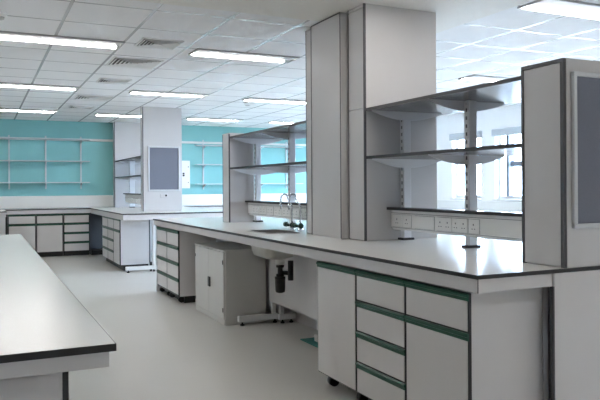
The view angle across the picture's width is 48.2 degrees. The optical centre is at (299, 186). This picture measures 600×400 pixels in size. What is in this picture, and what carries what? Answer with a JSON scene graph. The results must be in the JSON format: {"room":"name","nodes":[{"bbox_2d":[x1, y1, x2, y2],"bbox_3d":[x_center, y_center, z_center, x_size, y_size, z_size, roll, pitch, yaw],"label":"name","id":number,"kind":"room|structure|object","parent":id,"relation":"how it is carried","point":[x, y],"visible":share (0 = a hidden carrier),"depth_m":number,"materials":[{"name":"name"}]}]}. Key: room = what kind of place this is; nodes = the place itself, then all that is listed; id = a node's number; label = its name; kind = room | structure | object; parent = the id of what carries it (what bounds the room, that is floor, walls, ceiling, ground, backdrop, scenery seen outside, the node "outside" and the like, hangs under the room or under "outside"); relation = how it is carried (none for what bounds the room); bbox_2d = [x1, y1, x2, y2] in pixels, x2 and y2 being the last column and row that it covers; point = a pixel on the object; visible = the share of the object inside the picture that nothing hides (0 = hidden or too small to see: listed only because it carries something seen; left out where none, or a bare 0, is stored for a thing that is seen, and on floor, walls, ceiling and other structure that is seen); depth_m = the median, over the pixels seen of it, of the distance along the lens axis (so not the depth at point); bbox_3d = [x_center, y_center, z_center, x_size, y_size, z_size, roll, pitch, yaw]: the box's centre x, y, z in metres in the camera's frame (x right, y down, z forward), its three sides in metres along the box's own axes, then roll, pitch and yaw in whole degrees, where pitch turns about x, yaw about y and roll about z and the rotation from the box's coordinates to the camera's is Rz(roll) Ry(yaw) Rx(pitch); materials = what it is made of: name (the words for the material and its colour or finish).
{"room":"science laboratory","nodes":[
{"label":"science laboratory","id":0,"kind":"room"},
{"bbox_2d":[113,122,155,250],"bbox_3d":[-3.348,0.010,13.612,0.842,2.600,0.218,0,0,-25],"label":"boxed column","id":1,"kind":"structure","parent":0,"point":[126,135],"depth_m":13.43,"materials":[{"name":"grey"}]},
{"bbox_2d":[0,119,305,208],"bbox_3d":[-4.348,0.016,13.436,12.500,2.600,0.200,0,0,-25],"label":"wall","id":2,"kind":"structure","parent":0,"point":[99,171],"depth_m":13.35,"materials":[{"name":"teal paint"}]},
{"bbox_2d":[0,135,89,188],"bbox_3d":[-5.279,-0.463,12.761,2.445,1.030,0.220,0,0,-25],"label":"wall rack","id":3,"kind":"object","parent":2,"relation":"attached to","point":[8,137],"visible":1,"depth_m":12.94,"materials":[{"name":"grey metal"}]},
{"bbox_2d":[0,182,89,182],"bbox_3d":[-5.270,-0.071,12.748,2.445,0.016,0.190,0,0,-25],"label":"shelf","id":4,"kind":"object","parent":3,"relation":"attached to","point":[0,182],"depth_m":12.83,"materials":[{"name":"grey"}]},
{"bbox_2d":[0,160,89,161],"bbox_3d":[-5.272,-0.486,12.748,2.445,0.016,0.190,0,0,-25],"label":"shelf","id":5,"kind":"object","parent":3,"relation":"attached to","point":[0,160],"depth_m":12.90,"materials":[{"name":"grey"}]},
{"bbox_2d":[0,137,89,140],"bbox_3d":[-5.275,-0.911,12.748,2.445,0.016,0.190,0,0,-25],"label":"shelf","id":6,"kind":"object","parent":3,"relation":"attached to","point":[8,138],"depth_m":12.90,"materials":[{"name":"grey"}]},
{"bbox_2d":[0,193,305,208],"bbox_3d":[-4.335,0.297,13.297,12.000,0.233,0.060,0,0,-25],"label":"trim","id":7,"kind":"structure","parent":2,"relation":"attached to","point":[6,202],"depth_m":13.31,"materials":[{"name":"white plastic"}]},
{"bbox_2d":[7,137,305,145],"bbox_3d":[-4.349,-0.922,13.310,12.000,0.047,0.030,0,0,-25],"label":"shelf","id":8,"kind":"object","parent":2,"relation":"attached to","point":[96,140],"depth_m":14.22,"materials":[{"name":"white plastic"}]},
{"bbox_2d":[195,140,302,188],"bbox_3d":[-1.091,-0.473,14.755,2.480,1.060,0.220,0,0,-25],"label":"wall rack","id":9,"kind":"object","parent":2,"relation":"attached to","point":[202,145],"visible":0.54,"depth_m":14.40,"materials":[{"name":"grey metal"}]},
{"bbox_2d":[195,145,302,147],"bbox_3d":[-1.087,-0.876,14.741,2.480,0.016,0.190,0,0,-25],"label":"shelf","id":10,"kind":"object","parent":9,"relation":"attached to","point":[203,146],"depth_m":14.81,"materials":[{"name":"grey"}]},
{"bbox_2d":[261,183,302,183],"bbox_3d":[-1.083,-0.057,14.741,2.480,0.016,0.190,0,0,-25],"label":"shelf","id":11,"kind":"object","parent":9,"relation":"attached to","point":[261,183],"depth_m":14.92,"materials":[{"name":"grey"}]},
{"bbox_2d":[41,251,357,399],"bbox_3d":[-0.622,1.344,5.626,12.500,0.100,17.500,0,0,-25],"label":"floor","id":12,"kind":"structure","parent":0,"point":[167,348],"depth_m":5.29,"materials":[{"name":"grey plastic"}]},
{"bbox_2d":[0,209,6,234],"bbox_3d":[-6.077,0.876,11.606,1.795,0.900,1.488,0,0,-25],"label":"bench","id":13,"kind":"object","parent":12,"relation":"on","point":[2,211],"visible":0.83,"depth_m":11.33,"materials":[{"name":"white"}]},
{"bbox_2d":[8,214,35,250],"bbox_3d":[-5.204,0.919,12.537,0.475,0.805,0.452,0,0,-25],"label":"base cabinet","id":14,"kind":"object","parent":12,"relation":"on","point":[23,224],"visible":0.63,"depth_m":12.36,"materials":[{"name":"grey laminate"}]},
{"bbox_2d":[0,372,69,399],"bbox_3d":[-0.938,0.877,1.793,0.564,0.838,0.495,0,0,-25],"label":"base cabinet","id":15,"kind":"object","parent":12,"relation":"on","point":[54,386],"visible":0.35,"depth_m":1.66,"materials":[{"name":"grey laminate"}]},
{"bbox_2d":[36,213,62,256],"bbox_3d":[-4.771,0.916,12.743,0.475,0.805,0.452,0,0,-25],"label":"base cabinet","id":16,"kind":"object","parent":12,"relation":"on","point":[49,227],"visible":0.84,"depth_m":12.55,"materials":[{"name":"grey laminate"}]},
{"bbox_2d":[0,234,115,379],"bbox_3d":[-2.067,0.852,3.369,1.455,0.900,4.435,0,0,-25],"label":"bench","id":17,"kind":"object","parent":12,"relation":"on","point":[45,328],"visible":1,"depth_m":1.92,"materials":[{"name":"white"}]},
{"bbox_2d":[63,213,89,255],"bbox_3d":[-4.337,0.913,12.950,0.475,0.805,0.452,0,0,-25],"label":"drawer unit","id":18,"kind":"object","parent":12,"relation":"on","point":[76,226],"visible":0.94,"depth_m":12.75,"materials":[{"name":"grey laminate"}]},
{"bbox_2d":[102,216,111,263],"bbox_3d":[-3.159,0.906,11.658,0.462,0.805,0.557,0,0,-25],"label":"drawer unit","id":19,"kind":"object","parent":12,"relation":"on","point":[104,219],"visible":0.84,"depth_m":11.52,"materials":[{"name":"grey laminate"}]},
{"bbox_2d":[107,217,117,266],"bbox_3d":[-2.924,0.905,11.163,0.462,0.805,0.527,0,0,-25],"label":"drawer unit","id":20,"kind":"object","parent":12,"relation":"on","point":[110,227],"visible":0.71,"depth_m":11.02,"materials":[{"name":"grey laminate"}]},
{"bbox_2d":[5,205,222,254],"bbox_3d":[-2.393,0.854,13.887,6.790,0.900,0.538,0,0,-25],"label":"bench","id":21,"kind":"object","parent":12,"relation":"on","point":[96,240],"visible":0.35,"depth_m":12.92,"materials":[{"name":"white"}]},
{"bbox_2d":[6,205,222,209],"bbox_3d":[-2.396,0.413,13.888,6.784,0.018,0.530,0,0,-25],"label":"countertop","id":22,"kind":"structure","parent":21,"relation":"on","point":[191,205],"depth_m":13.13,"materials":[{"name":"white laminate"}]},
{"bbox_2d":[113,218,148,270],"bbox_3d":[-2.695,0.904,10.682,0.462,0.805,0.527,0,0,-25],"label":"base cabinet","id":23,"kind":"object","parent":12,"relation":"on","point":[131,237],"visible":0.85,"depth_m":10.45,"materials":[{"name":"grey laminate"}]},
{"bbox_2d":[125,220,155,272],"bbox_3d":[-2.423,0.904,10.230,0.470,0.800,0.050,0,0,-25],"label":"frame","id":24,"kind":"object","parent":12,"relation":"on","point":[153,266],"visible":0.87,"depth_m":10.29,"materials":[{"name":"white metal"}]},
{"bbox_2d":[91,206,222,270],"bbox_3d":[-2.497,0.855,11.767,1.800,0.900,3.200,0,0,-25],"label":"bench","id":25,"kind":"object","parent":12,"relation":"on","point":[125,213],"visible":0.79,"depth_m":10.51,"materials":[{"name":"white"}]},
{"bbox_2d":[119,161,140,207],"bbox_3d":[-3.275,-0.040,13.066,0.480,0.900,0.090,0,0,-25],"label":"post","id":26,"kind":"object","parent":25,"relation":"on","point":[131,163],"visible":0.88,"depth_m":13.03,"materials":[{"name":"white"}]},
{"bbox_2d":[132,159,140,179],"bbox_3d":[-2.759,-0.043,11.983,0.480,0.900,0.090,0,0,-25],"label":"post","id":27,"kind":"object","parent":25,"relation":"on","point":[138,160],"visible":0.18,"depth_m":11.96,"materials":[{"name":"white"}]},
{"bbox_2d":[115,156,140,161],"bbox_3d":[-2.859,-0.503,12.302,0.580,0.021,2.567,0,0,-25],"label":"shelf","id":28,"kind":"object","parent":27,"relation":"on","point":[137,157],"visible":0.29,"depth_m":12.24,"materials":[{"name":"laminate"}]},
{"bbox_2d":[115,175,140,177],"bbox_3d":[-2.857,-0.183,12.302,0.580,0.021,2.567,0,0,-25],"label":"shelf","id":29,"kind":"object","parent":27,"relation":"on","point":[133,175],"visible":0.37,"depth_m":12.31,"materials":[{"name":"laminate"}]},
{"bbox_2d":[123,193,140,203],"bbox_3d":[-2.911,0.222,12.048,0.116,0.188,2.140,0,0,-25],"label":"service trunking","id":30,"kind":"object","parent":27,"relation":"attached to","point":[131,198],"visible":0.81,"depth_m":12.29,"materials":[{"name":"white plastic"}]},
{"bbox_2d":[93,206,222,213],"bbox_3d":[-2.499,0.414,11.767,1.794,0.018,3.194,0,0,-25],"label":"countertop","id":31,"kind":"structure","parent":25,"relation":"on","point":[125,210],"depth_m":11.17,"materials":[{"name":"white laminate"}]},
{"bbox_2d":[140,106,181,210],"bbox_3d":[-2.287,-0.447,11.068,0.649,1.699,0.150,0,0,-25],"label":"boxed column","id":32,"kind":"structure","parent":25,"relation":"on","point":[159,126],"depth_m":10.98,"materials":[{"name":"white paint"}]},
{"bbox_2d":[148,146,179,190],"bbox_3d":[-2.228,-0.292,11.000,0.532,0.740,0.022,0,0,-25],"label":"pinboard","id":33,"kind":"object","parent":32,"relation":"attached to","point":[163,161],"visible":1,"depth_m":10.99,"materials":[{"name":"grey fabric"}]},
{"bbox_2d":[182,161,189,187],"bbox_3d":[-1.946,-0.198,11.278,0.144,0.460,0.203,0,0,-25],"label":"box","id":34,"kind":"object","parent":32,"relation":"attached to","point":[185,164],"visible":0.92,"depth_m":11.20,"materials":[{"name":"white plastic"}]},
{"bbox_2d":[156,226,169,295],"bbox_3d":[-1.472,0.896,8.194,0.452,0.805,0.477,0,0,-25],"label":"drawer unit","id":35,"kind":"object","parent":12,"relation":"on","point":[161,241],"visible":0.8,"depth_m":8.10,"materials":[{"name":"grey laminate"}]},
{"bbox_2d":[166,228,215,302],"bbox_3d":[-1.260,0.895,7.749,0.452,0.805,0.497,0,0,-25],"label":"drawer unit","id":36,"kind":"object","parent":12,"relation":"on","point":[180,245],"visible":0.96,"depth_m":7.50,"materials":[{"name":"grey laminate"}]},
{"bbox_2d":[194,242,265,325],"bbox_3d":[-0.723,0.944,6.736,0.434,0.700,0.936,0,0,-25],"label":"base cabinet","id":37,"kind":"object","parent":12,"relation":"on","point":[230,280],"visible":0.96,"depth_m":6.36,"materials":[{"name":"grey laminate"}]},
{"bbox_2d":[237,302,277,325],"bbox_3d":[-0.390,0.892,6.308,0.410,0.800,0.050,0,0,-25],"label":"frame","id":38,"kind":"object","parent":12,"relation":"on","point":[273,315],"visible":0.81,"depth_m":6.30,"materials":[{"name":"white metal"}]},
{"bbox_2d":[278,305,295,322],"bbox_3d":[-0.127,0.891,6.361,0.170,0.800,0.050,0,0,-25],"label":"frame","id":39,"kind":"object","parent":12,"relation":"on","point":[282,316],"visible":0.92,"depth_m":6.33,"materials":[{"name":"white metal"}]},
{"bbox_2d":[300,337,317,347],"bbox_3d":[0.387,1.284,5.275,0.380,0.008,1.000,0,0,-25],"label":"floor mat","id":40,"kind":"object","parent":12,"relation":"on","point":[310,341],"visible":0.18,"depth_m":5.54,"materials":[{"name":"green rubber"}]},
{"bbox_2d":[314,334,317,341],"bbox_3d":[0.178,0.889,5.454,0.120,0.800,0.050,0,0,-25],"label":"frame","id":41,"kind":"object","parent":12,"relation":"on","point":[315,335],"visible":0.17,"depth_m":5.43,"materials":[{"name":"white"}]},
{"bbox_2d":[316,261,367,399],"bbox_3d":[0.416,0.885,4.230,0.452,0.805,0.492,0,0,-25],"label":"base cabinet","id":42,"kind":"object","parent":12,"relation":"on","point":[337,309],"visible":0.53,"depth_m":4.10,"materials":[{"name":"grey laminate"}]},
{"bbox_2d":[153,216,599,399],"bbox_3d":[0.236,0.839,6.005,1.700,0.900,6.055,0,0,-25],"label":"bench","id":43,"kind":"object","parent":12,"relation":"on","point":[570,296],"visible":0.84,"depth_m":3.51,"materials":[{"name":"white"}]},
{"bbox_2d":[222,133,253,221],"bbox_3d":[-0.691,-0.097,7.516,0.295,0.982,0.215,0,0,-25],"label":"box","id":44,"kind":"object","parent":43,"relation":"on","point":[238,187],"visible":0.88,"depth_m":7.42,"materials":[{"name":"grey"}]},
{"bbox_2d":[233,138,282,221],"bbox_3d":[-0.470,-0.068,7.457,0.600,0.922,0.070,0,0,-25],"label":"post","id":45,"kind":"object","parent":43,"relation":"on","point":[257,173],"visible":0.92,"depth_m":7.43,"materials":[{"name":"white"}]},
{"bbox_2d":[248,229,299,292],"bbox_3d":[-0.229,0.647,5.793,0.324,0.519,0.484,0,0,-25],"label":"sink","id":46,"kind":"object","parent":43,"relation":"in","point":[279,257],"visible":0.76,"depth_m":5.68,"materials":[{"name":"silver metal"}]},
{"bbox_2d":[275,259,284,264],"bbox_3d":[-0.170,0.642,5.715,0.080,0.045,0.080,0,0,-25],"label":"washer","id":47,"kind":"object","parent":46,"relation":"in","point":[277,261],"depth_m":5.68,"materials":[{"name":"white plastic"}]},
{"bbox_2d":[275,276,285,292],"bbox_3d":[-0.169,0.837,5.715,0.092,0.138,0.092,0,0,-25],"label":"trap","id":48,"kind":"object","parent":46,"relation":"on","point":[279,280],"depth_m":5.68,"materials":[{"name":"black plastic"}]},
{"bbox_2d":[262,132,305,223],"bbox_3d":[-0.081,-0.070,6.640,0.600,0.922,0.070,0,0,-25],"label":"post","id":49,"kind":"object","parent":43,"relation":"on","point":[291,171],"visible":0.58,"depth_m":6.62,"materials":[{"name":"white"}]},
{"bbox_2d":[230,121,305,139],"bbox_3d":[-0.053,-0.542,6.630,0.670,0.021,1.930,0,0,-25],"label":"shelf","id":50,"kind":"object","parent":49,"relation":"on","point":[299,127],"visible":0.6,"depth_m":6.49,"materials":[{"name":"laminate"}]},
{"bbox_2d":[230,161,305,168],"bbox_3d":[-0.051,-0.202,6.630,0.670,0.021,1.930,0,0,-25],"label":"shelf","id":51,"kind":"object","parent":49,"relation":"on","point":[302,163],"visible":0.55,"depth_m":6.41,"materials":[{"name":"laminate"}]},
{"bbox_2d":[245,200,306,220],"bbox_3d":[-0.147,0.235,6.582,0.106,0.162,1.930,0,0,-25],"label":"service trunking","id":52,"kind":"object","parent":49,"relation":"attached to","point":[256,208],"visible":0.65,"depth_m":6.73,"materials":[{"name":"white plastic"}]},
{"bbox_2d":[279,194,294,228],"bbox_3d":[-0.099,0.227,6.100,0.144,0.327,0.148,0,0,18],"label":"tap","id":53,"kind":"object","parent":43,"relation":"on","point":[285,223],"visible":0.85,"depth_m":6.10,"materials":[{"name":"silver metal"}]},
{"bbox_2d":[288,194,303,230],"bbox_3d":[-0.021,0.227,5.937,0.144,0.327,0.148,0,0,18],"label":"tap","id":54,"kind":"object","parent":43,"relation":"on","point":[294,225],"visible":1,"depth_m":5.92,"materials":[{"name":"silver metal"}]},
{"bbox_2d":[305,3,436,240],"bbox_3d":[0.518,-0.457,5.309,0.676,1.686,0.942,0,0,-25],"label":"boxed column","id":55,"kind":"structure","parent":43,"relation":"on","point":[363,57],"depth_m":4.95,"materials":[{"name":"grey"}]},
{"bbox_2d":[156,216,589,274],"bbox_3d":[0.233,0.398,6.005,1.694,0.018,6.049,0,0,-25],"label":"countertop","id":56,"kind":"structure","parent":43,"relation":"on","point":[445,252],"depth_m":4.23,"materials":[{"name":"white laminate"}]},
{"bbox_2d":[372,110,441,239],"bbox_3d":[0.766,-0.075,4.862,0.600,0.922,0.070,0,0,-25],"label":"post","id":57,"kind":"object","parent":43,"relation":"on","point":[405,118],"visible":0.94,"depth_m":4.84,"materials":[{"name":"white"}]},
{"bbox_2d":[428,99,504,247],"bbox_3d":[1.073,-0.077,4.216,0.600,0.922,0.070,0,0,-25],"label":"post","id":58,"kind":"object","parent":43,"relation":"on","point":[470,108],"visible":0.98,"depth_m":4.20,"materials":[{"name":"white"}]},
{"bbox_2d":[366,76,520,114],"bbox_3d":[1.096,-0.549,4.217,0.670,0.021,1.524,0,0,-25],"label":"shelf","id":59,"kind":"object","parent":58,"relation":"on","point":[506,91],"visible":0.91,"depth_m":4.10,"materials":[{"name":"laminate"}]},
{"bbox_2d":[366,143,520,159],"bbox_3d":[1.098,-0.209,4.217,0.670,0.021,1.524,0,0,-25],"label":"shelf","id":60,"kind":"object","parent":58,"relation":"on","point":[506,149],"visible":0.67,"depth_m":4.03,"materials":[{"name":"laminate"}]},
{"bbox_2d":[387,207,521,241],"bbox_3d":[1.001,0.228,4.169,0.106,0.162,1.526,0,0,-25],"label":"service trunking","id":61,"kind":"object","parent":58,"relation":"attached to","point":[498,225],"visible":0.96,"depth_m":4.13,"materials":[{"name":"white plastic"}]},
{"bbox_2d":[396,207,521,212],"bbox_3d":[1.002,0.156,4.170,0.103,0.018,1.526,0,0,-25],"label":"shelf","id":62,"kind":"object","parent":61,"relation":"attached to","point":[398,209],"depth_m":4.31,"materials":[{"name":"laminate"}]},
{"bbox_2d":[521,58,599,267],"bbox_3d":[1.508,-0.111,3.415,0.740,0.984,0.272,0,0,-25],"label":"box","id":63,"kind":"object","parent":43,"relation":"on","point":[549,238],"visible":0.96,"depth_m":3.22,"materials":[{"name":"grey laminate"}]},
{"bbox_2d":[571,71,599,228],"bbox_3d":[1.573,-0.173,3.283,0.655,0.737,0.022,0,0,-25],"label":"pinboard","id":64,"kind":"object","parent":63,"relation":"attached to","point":[585,86],"visible":1,"depth_m":3.18,"materials":[{"name":"grey fabric"}]},
{"bbox_2d":[355,269,411,399],"bbox_3d":[0.631,0.884,3.778,0.452,0.805,0.497,0,0,-25],"label":"drawer unit","id":65,"kind":"object","parent":12,"relation":"on","point":[380,302],"visible":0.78,"depth_m":3.66,"materials":[{"name":"grey laminate"}]},
{"bbox_2d":[404,280,542,399],"bbox_3d":[0.847,0.882,3.325,0.452,0.805,0.494,0,0,-25],"label":"base cabinet","id":66,"kind":"object","parent":12,"relation":"on","point":[461,344],"visible":0.95,"depth_m":3.13,"materials":[{"name":"grey laminate"}]},
{"bbox_2d":[0,0,599,127],"bbox_3d":[-0.638,-1.356,5.626,12.500,0.100,17.500,0,0,-25],"label":"ceiling","id":67,"kind":"structure","parent":0,"point":[499,44],"depth_m":6.71,"materials":[{"name":"tile"}]},
{"bbox_2d":[0,12,6,19],"bbox_3d":[-2.250,-1.271,5.024,0.110,0.050,0.108,0,0,-25],"label":"smoke detector","id":68,"kind":"object","parent":67,"relation":"attached to","point":[3,15],"visible":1,"depth_m":5.00,"materials":[{"name":"white plastic"}]},
{"bbox_2d":[0,108,56,112],"bbox_3d":[-4.644,-1.273,11.227,1.070,0.018,0.300,0,0,-25],"label":"recessed light","id":69,"kind":"object","parent":67,"relation":"in","point":[1,109],"visible":1,"depth_m":11.27,"materials":[{"name":"white plastic"}]},
{"bbox_2d":[0,110,52,112],"bbox_3d":[-4.692,-1.269,11.321,0.997,0.012,0.055,0,0,-25],"label":"diffuser","id":70,"kind":"object","parent":69,"relation":"attached to","point":[0,110],"depth_m":11.33,"materials":[{"name":"white plastic"}]},
{"bbox_2d":[0,82,79,90],"bbox_3d":[-3.389,-1.280,8.591,1.070,0.018,0.300,0,0,-25],"label":"recessed light","id":71,"kind":"object","parent":67,"relation":"in","point":[2,84],"visible":1,"depth_m":8.61,"materials":[{"name":"grey plastic"}]},
{"bbox_2d":[0,85,74,90],"bbox_3d":[-3.437,-1.277,8.685,0.997,0.012,0.055,0,0,-25],"label":"diffuser","id":72,"kind":"object","parent":71,"relation":"attached to","point":[0,85],"depth_m":8.70,"materials":[{"name":"white plastic"}]},
{"bbox_2d":[0,31,124,48],"bbox_3d":[-2.117,-1.288,5.918,1.070,0.018,0.300,0,0,-25],"label":"recessed light","id":73,"kind":"object","parent":67,"relation":"in","point":[4,35],"visible":1,"depth_m":5.91,"materials":[{"name":"grey plastic"}]},
{"bbox_2d":[0,37,115,48],"bbox_3d":[-2.164,-1.284,6.012,0.997,0.012,0.055,0,0,-25],"label":"diffuser","id":74,"kind":"object","parent":73,"relation":"attached to","point":[1,38],"depth_m":6.00,"materials":[{"name":"white plastic"}]},
{"bbox_2d":[68,105,94,109],"bbox_3d":[-3.551,-1.278,10.884,0.368,0.020,0.368,0,0,-25],"label":"ceiling vent","id":75,"kind":"object","parent":67,"relation":"in","point":[70,106],"visible":1,"depth_m":10.80,"materials":[{"name":"grey metal"}]},
{"bbox_2d":[73,95,113,101],"bbox_3d":[-3.004,-1.282,9.760,0.498,0.020,0.498,0,0,-25],"label":"ceiling vent","id":76,"kind":"object","parent":67,"relation":"in","point":[78,97],"visible":1,"depth_m":9.71,"materials":[{"name":"grey metal"}]},
{"bbox_2d":[96,78,131,84],"bbox_3d":[-2.283,-1.286,8.220,0.368,0.020,0.368,0,0,-25],"label":"ceiling vent","id":77,"kind":"object","parent":67,"relation":"in","point":[101,80],"visible":1,"depth_m":8.18,"materials":[{"name":"grey metal"}]},
{"bbox_2d":[94,113,139,116],"bbox_3d":[-3.142,-1.282,12.131,1.070,0.018,0.300,0,0,-25],"label":"recessed light","id":78,"kind":"object","parent":67,"relation":"in","point":[96,114],"visible":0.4,"depth_m":12.03,"materials":[{"name":"white plastic"}]},
{"bbox_2d":[96,115,139,116],"bbox_3d":[-3.189,-1.278,12.225,0.997,0.012,0.055,0,0,-25],"label":"diffuser","id":79,"kind":"object","parent":78,"relation":"attached to","point":[96,115],"depth_m":12.15,"materials":[{"name":"white plastic"}]},
{"bbox_2d":[106,56,163,68],"bbox_3d":[-1.733,-1.289,7.020,0.498,0.020,0.498,0,0,-25],"label":"ceiling vent","id":80,"kind":"object","parent":67,"relation":"in","point":[116,61],"visible":1,"depth_m":6.99,"materials":[{"name":"grey metal"}]},
{"bbox_2d":[134,37,183,49],"bbox_3d":[-1.281,-1.292,6.094,0.368,0.020,0.368,0,0,-25],"label":"ceiling vent","id":81,"kind":"object","parent":67,"relation":"in","point":[154,43],"visible":1,"depth_m":6.06,"materials":[{"name":"grey metal"}]},
{"bbox_2d":[128,90,209,97],"bbox_3d":[-1.822,-1.290,9.359,1.070,0.018,0.300,0,0,-25],"label":"recessed light","id":82,"kind":"object","parent":67,"relation":"in","point":[143,92],"visible":1,"depth_m":9.33,"materials":[{"name":"grey plastic"}]},
{"bbox_2d":[131,93,201,97],"bbox_3d":[-1.870,-1.286,9.453,0.997,0.012,0.055,0,0,-25],"label":"diffuser","id":83,"kind":"object","parent":82,"relation":"attached to","point":[131,93],"depth_m":9.44,"materials":[{"name":"white plastic"}]},
{"bbox_2d":[186,117,243,121],"bbox_3d":[-1.636,-1.291,12.958,1.070,0.018,0.300,0,0,-25],"label":"recessed light","id":84,"kind":"object","parent":67,"relation":"in","point":[190,118],"visible":1,"depth_m":12.96,"materials":[{"name":"white plastic"}]},
{"bbox_2d":[188,119,237,121],"bbox_3d":[-1.684,-1.287,13.053,0.997,0.012,0.055,0,0,-25],"label":"diffuser","id":85,"kind":"object","parent":84,"relation":"attached to","point":[188,119],"depth_m":13.04,"materials":[{"name":"white plastic"}]},
{"bbox_2d":[188,48,299,62],"bbox_3d":[-0.550,-1.297,6.686,1.070,0.018,0.300,0,0,-25],"label":"recessed light","id":86,"kind":"object","parent":67,"relation":"in","point":[201,52],"visible":1,"depth_m":6.66,"materials":[{"name":"grey plastic"}]},
{"bbox_2d":[192,53,283,62],"bbox_3d":[-0.613,-1.294,6.773,0.962,0.012,0.055,0,0,-25],"label":"diffuser","id":87,"kind":"object","parent":86,"relation":"attached to","point":[194,54],"depth_m":6.75,"materials":[{"name":"white plastic"}]},
{"bbox_2d":[242,97,305,103],"bbox_3d":[-0.325,-1.299,10.204,1.070,0.018,0.300,0,0,-25],"label":"recessed light","id":88,"kind":"object","parent":67,"relation":"in","point":[249,98],"visible":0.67,"depth_m":10.16,"materials":[{"name":"grey plastic"}]},
{"bbox_2d":[245,100,305,103],"bbox_3d":[-0.373,-1.295,10.299,0.997,0.012,0.055,0,0,-25],"label":"diffuser","id":89,"kind":"object","parent":88,"relation":"attached to","point":[245,100],"depth_m":10.28,"materials":[{"name":"white plastic"}]},
{"bbox_2d":[268,121,296,123],"bbox_3d":[-0.105,-1.300,13.743,1.070,0.018,0.300,0,0,-25],"label":"recessed light","id":90,"kind":"object","parent":67,"relation":"in","point":[280,122],"visible":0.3,"depth_m":13.64,"materials":[{"name":"grey plastic"}]},
{"bbox_2d":[134,0,532,32],"bbox_3d":[-0.639,-1.301,0.530,7.715,0.014,7.900,0,0,-25],"label":"bulkhead","id":91,"kind":"object","parent":67,"relation":"attached to","point":[450,14],"depth_m":4.84,"materials":[{"name":"beige paint"}]},
{"bbox_2d":[458,75,507,81],"bbox_3d":[2.483,-1.315,8.307,1.070,0.018,0.300,0,0,-25],"label":"recessed light","id":92,"kind":"object","parent":67,"relation":"in","point":[481,78],"visible":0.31,"depth_m":8.19,"materials":[{"name":"grey plastic"}]},
{"bbox_2d":[461,78,493,81],"bbox_3d":[2.435,-1.312,8.402,0.997,0.012,0.055,0,0,-25],"label":"diffuser","id":93,"kind":"object","parent":92,"relation":"attached to","point":[468,79],"depth_m":8.26,"materials":[{"name":"white plastic"}]},
{"bbox_2d":[517,0,599,20],"bbox_3d":[2.142,-1.313,5.022,1.070,0.018,0.300,0,0,-25],"label":"recessed light","id":94,"kind":"object","parent":67,"relation":"in","point":[572,8],"visible":1,"depth_m":4.94,"materials":[{"name":"grey plastic"}]},
{"bbox_2d":[523,6,599,19],"bbox_3d":[2.095,-1.310,5.116,0.997,0.012,0.055,0,0,-25],"label":"diffuser","id":95,"kind":"object","parent":94,"relation":"attached to","point":[530,8],"depth_m":5.05,"materials":[{"name":"white plastic"}]},
{"bbox_2d":[437,104,521,211],"bbox_3d":[4.932,-0.040,8.274,0.220,2.600,17.100,0,0,-25],"label":"wall","id":96,"kind":"structure","parent":0,"point":[508,116],"depth_m":11.69,"materials":[{"name":"white paint"}]},
{"bbox_2d":[449,131,481,199],"bbox_3d":[3.040,-0.363,12.103,0.220,1.210,0.860,0,0,-25],"label":"window","id":97,"kind":"structure","parent":96,"relation":"in","point":[458,137],"depth_m":12.39,"materials":[{"name":"white glass"}]},
{"bbox_2d":[437,200,521,210],"bbox_3d":[4.021,0.321,9.832,0.090,0.150,12.300,0,0,-25],"label":"trim","id":98,"kind":"structure","parent":96,"relation":"attached to","point":[456,204],"depth_m":11.47,"materials":[{"name":"white plastic"}]},
{"bbox_2d":[491,126,521,200],"bbox_3d":[3.612,-0.367,10.902,0.220,1.210,1.240,0,0,-25],"label":"window","id":99,"kind":"structure","parent":96,"relation":"in","point":[509,132],"depth_m":11.20,"materials":[{"name":"white glass"}]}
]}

